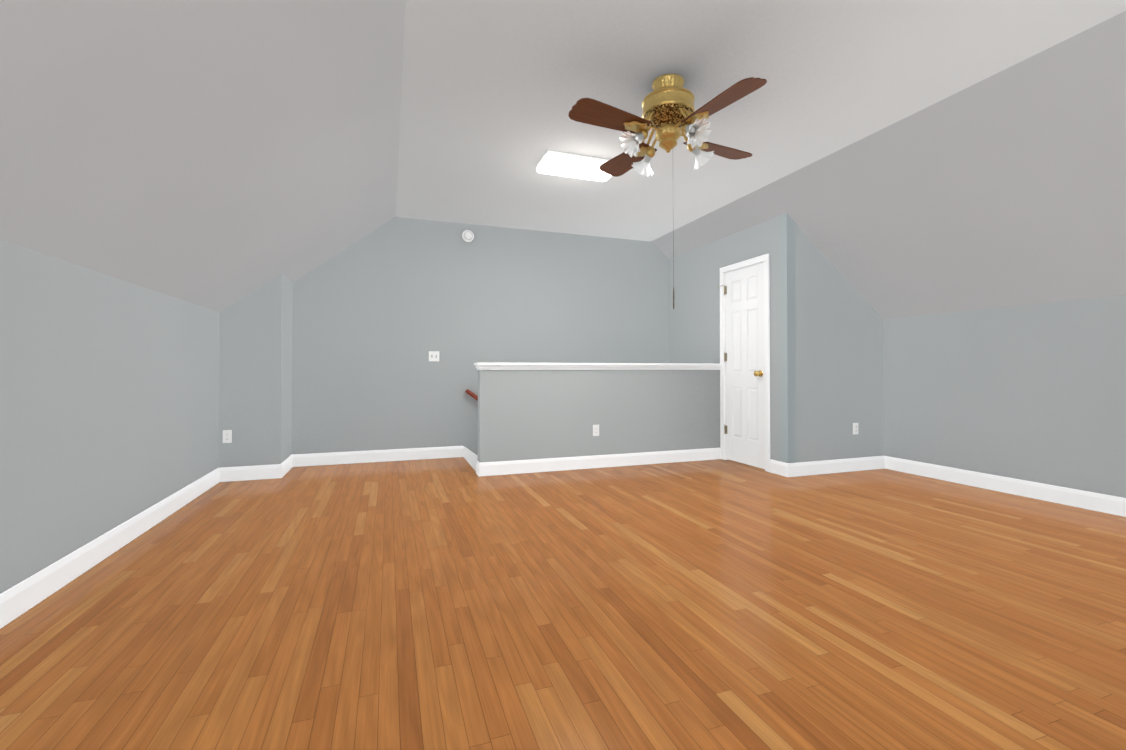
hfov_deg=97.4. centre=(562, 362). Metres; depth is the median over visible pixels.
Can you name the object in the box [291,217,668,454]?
wall
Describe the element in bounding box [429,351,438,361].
light switch
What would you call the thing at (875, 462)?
baseboard
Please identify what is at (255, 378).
wall
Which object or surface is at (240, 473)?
baseboard
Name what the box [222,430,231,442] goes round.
electrical outlet
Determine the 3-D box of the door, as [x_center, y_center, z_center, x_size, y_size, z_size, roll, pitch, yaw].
[1.857,0.031,5.111,0.104,2.026,0.615,0,-1,-19]
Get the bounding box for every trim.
[463,446,477,470]
[474,363,720,369]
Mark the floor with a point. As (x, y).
(456, 603)
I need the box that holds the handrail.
[465,389,477,400]
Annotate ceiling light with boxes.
[537,150,610,181]
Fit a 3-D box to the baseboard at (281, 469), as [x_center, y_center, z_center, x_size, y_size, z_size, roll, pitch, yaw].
[-2.649,0.989,4.743,0.014,0.125,0.534,0,-1,-19]
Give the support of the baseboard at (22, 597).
attached to the wall at (109, 403)
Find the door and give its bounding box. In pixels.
[724,262,764,468]
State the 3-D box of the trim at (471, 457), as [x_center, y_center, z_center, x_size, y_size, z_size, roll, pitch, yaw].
[0.135,2.105,6.005,2.665,2.326,0.014,0,-1,-19]
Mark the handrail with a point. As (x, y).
(471, 394)
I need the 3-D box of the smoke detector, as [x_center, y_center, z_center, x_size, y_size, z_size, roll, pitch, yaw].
[-1.075,-1.438,5.612,0.136,0.136,0.037,0,-1,-19]
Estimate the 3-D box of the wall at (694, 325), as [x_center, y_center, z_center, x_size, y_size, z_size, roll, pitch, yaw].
[1.756,1.057,5.578,0.100,5.010,2.160,0,-1,-19]
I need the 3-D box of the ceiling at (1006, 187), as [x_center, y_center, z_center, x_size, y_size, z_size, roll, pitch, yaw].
[2.944,-1.035,3.705,1.661,1.322,6.530,0,-1,-19]
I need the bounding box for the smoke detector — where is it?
[462,230,473,241]
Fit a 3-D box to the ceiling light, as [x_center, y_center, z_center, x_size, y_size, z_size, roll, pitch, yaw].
[0.122,-1.563,3.955,0.620,0.072,0.310,0,-1,-19]
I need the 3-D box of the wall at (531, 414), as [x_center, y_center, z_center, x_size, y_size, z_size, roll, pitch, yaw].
[0.468,1.796,5.063,2.665,3.520,0.120,0,-1,-19]
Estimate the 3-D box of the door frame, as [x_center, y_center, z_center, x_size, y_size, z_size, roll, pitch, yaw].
[1.909,0.004,5.126,0.123,2.104,0.738,0,-1,-19]
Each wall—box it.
[0,239,219,593]
[218,273,292,467]
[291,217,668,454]
[478,370,719,462]
[669,214,796,462]
[779,213,883,462]
[883,295,1125,497]
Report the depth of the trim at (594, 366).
4.96 m
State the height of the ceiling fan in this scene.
1.306 m
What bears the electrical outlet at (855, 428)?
attached to the wall at (839, 391)
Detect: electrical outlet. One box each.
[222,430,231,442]
[593,425,598,435]
[853,423,858,434]
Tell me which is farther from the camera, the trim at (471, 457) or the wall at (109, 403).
the trim at (471, 457)
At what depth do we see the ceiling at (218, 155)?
2.13 m
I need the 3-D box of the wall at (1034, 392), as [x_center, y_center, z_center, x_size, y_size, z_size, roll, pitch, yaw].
[3.632,0.316,3.930,0.120,1.690,6.530,0,-1,-19]
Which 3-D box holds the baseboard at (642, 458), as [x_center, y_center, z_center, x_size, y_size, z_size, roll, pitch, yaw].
[0.479,0.992,5.022,2.679,0.125,0.044,0,-1,-19]
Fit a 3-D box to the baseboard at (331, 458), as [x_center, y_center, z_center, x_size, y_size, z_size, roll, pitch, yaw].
[-1.936,0.996,5.291,1.725,0.125,0.014,0,-1,-19]
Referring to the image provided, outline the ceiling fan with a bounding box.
[568,74,766,308]
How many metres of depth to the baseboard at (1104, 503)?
3.89 m
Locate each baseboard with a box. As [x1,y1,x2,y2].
[0,468,219,628]
[220,464,275,481]
[276,454,295,477]
[296,446,463,466]
[476,448,719,476]
[784,456,883,476]
[884,456,1125,516]
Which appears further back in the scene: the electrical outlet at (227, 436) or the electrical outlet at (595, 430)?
the electrical outlet at (595, 430)
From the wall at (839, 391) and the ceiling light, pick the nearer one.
the ceiling light
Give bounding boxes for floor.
[0,457,1125,749]
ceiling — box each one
[0,0,404,311]
[396,0,1125,241]
[651,11,1125,318]
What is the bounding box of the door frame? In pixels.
[720,254,769,471]
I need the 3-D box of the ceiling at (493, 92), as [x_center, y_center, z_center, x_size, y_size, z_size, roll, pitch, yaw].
[0.702,-1.671,2.925,3.230,0.120,6.530,0,-1,-19]

